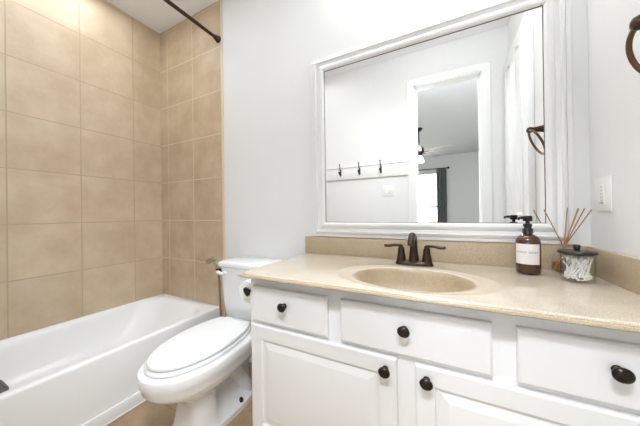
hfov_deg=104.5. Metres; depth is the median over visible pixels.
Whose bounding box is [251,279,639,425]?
vanity cabinet
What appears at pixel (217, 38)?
shower rod
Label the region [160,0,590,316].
wall
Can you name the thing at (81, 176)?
wall
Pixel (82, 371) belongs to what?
bathtub
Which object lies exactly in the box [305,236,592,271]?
backsplash
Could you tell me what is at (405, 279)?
basin
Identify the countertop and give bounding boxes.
[237,236,639,332]
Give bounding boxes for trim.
[220,0,225,316]
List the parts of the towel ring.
post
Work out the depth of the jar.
0.83 m
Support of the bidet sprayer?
attached to the toilet
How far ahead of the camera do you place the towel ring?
0.64 m
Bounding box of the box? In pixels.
[0,380,8,392]
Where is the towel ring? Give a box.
[625,14,639,73]
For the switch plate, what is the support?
attached to the wall at (614, 84)
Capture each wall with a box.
[0,0,162,339]
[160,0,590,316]
[587,0,639,257]
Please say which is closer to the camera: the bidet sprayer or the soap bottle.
the soap bottle
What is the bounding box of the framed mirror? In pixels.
[311,0,574,244]
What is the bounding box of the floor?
[106,362,252,425]
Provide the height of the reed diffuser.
0.253 m
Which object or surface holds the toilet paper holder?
attached to the vanity cabinet
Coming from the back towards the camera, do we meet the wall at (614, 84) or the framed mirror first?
the framed mirror
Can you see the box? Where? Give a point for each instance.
(4, 387)
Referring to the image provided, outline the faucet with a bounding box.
[384,232,445,266]
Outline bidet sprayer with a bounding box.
[205,256,221,316]
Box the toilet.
[136,256,280,425]
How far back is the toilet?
1.19 m
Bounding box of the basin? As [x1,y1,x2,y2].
[354,268,475,291]
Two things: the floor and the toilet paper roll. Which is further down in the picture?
the floor
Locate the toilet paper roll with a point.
(246, 297)
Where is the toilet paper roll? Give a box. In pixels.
[239,279,250,302]
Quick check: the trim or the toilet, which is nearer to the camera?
the toilet
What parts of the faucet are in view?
lever, handle, spout, plate, handle, lever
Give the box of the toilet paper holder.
[243,287,250,292]
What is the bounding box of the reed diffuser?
[544,208,591,273]
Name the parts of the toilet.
bowl, seat, lid, flush lever, tank, tank lid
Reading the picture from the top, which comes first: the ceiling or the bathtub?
the ceiling
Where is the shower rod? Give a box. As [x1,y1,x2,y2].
[163,0,220,42]
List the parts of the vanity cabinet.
knob, drawer, door, knob, knob, drawer, knob, door, drawer, knob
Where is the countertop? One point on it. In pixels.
(480, 276)
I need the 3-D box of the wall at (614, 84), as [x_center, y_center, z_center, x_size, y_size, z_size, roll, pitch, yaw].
[0.762,-0.304,0.279,0.100,2.700,1.510,-1,0,27]
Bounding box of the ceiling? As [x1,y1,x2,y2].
[106,0,217,33]
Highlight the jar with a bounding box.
[557,244,598,283]
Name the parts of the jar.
lid knob, lid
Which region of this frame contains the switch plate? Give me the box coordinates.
[595,175,612,210]
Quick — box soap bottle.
[515,215,541,274]
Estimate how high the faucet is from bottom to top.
0.154 m
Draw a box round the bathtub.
[0,294,219,425]

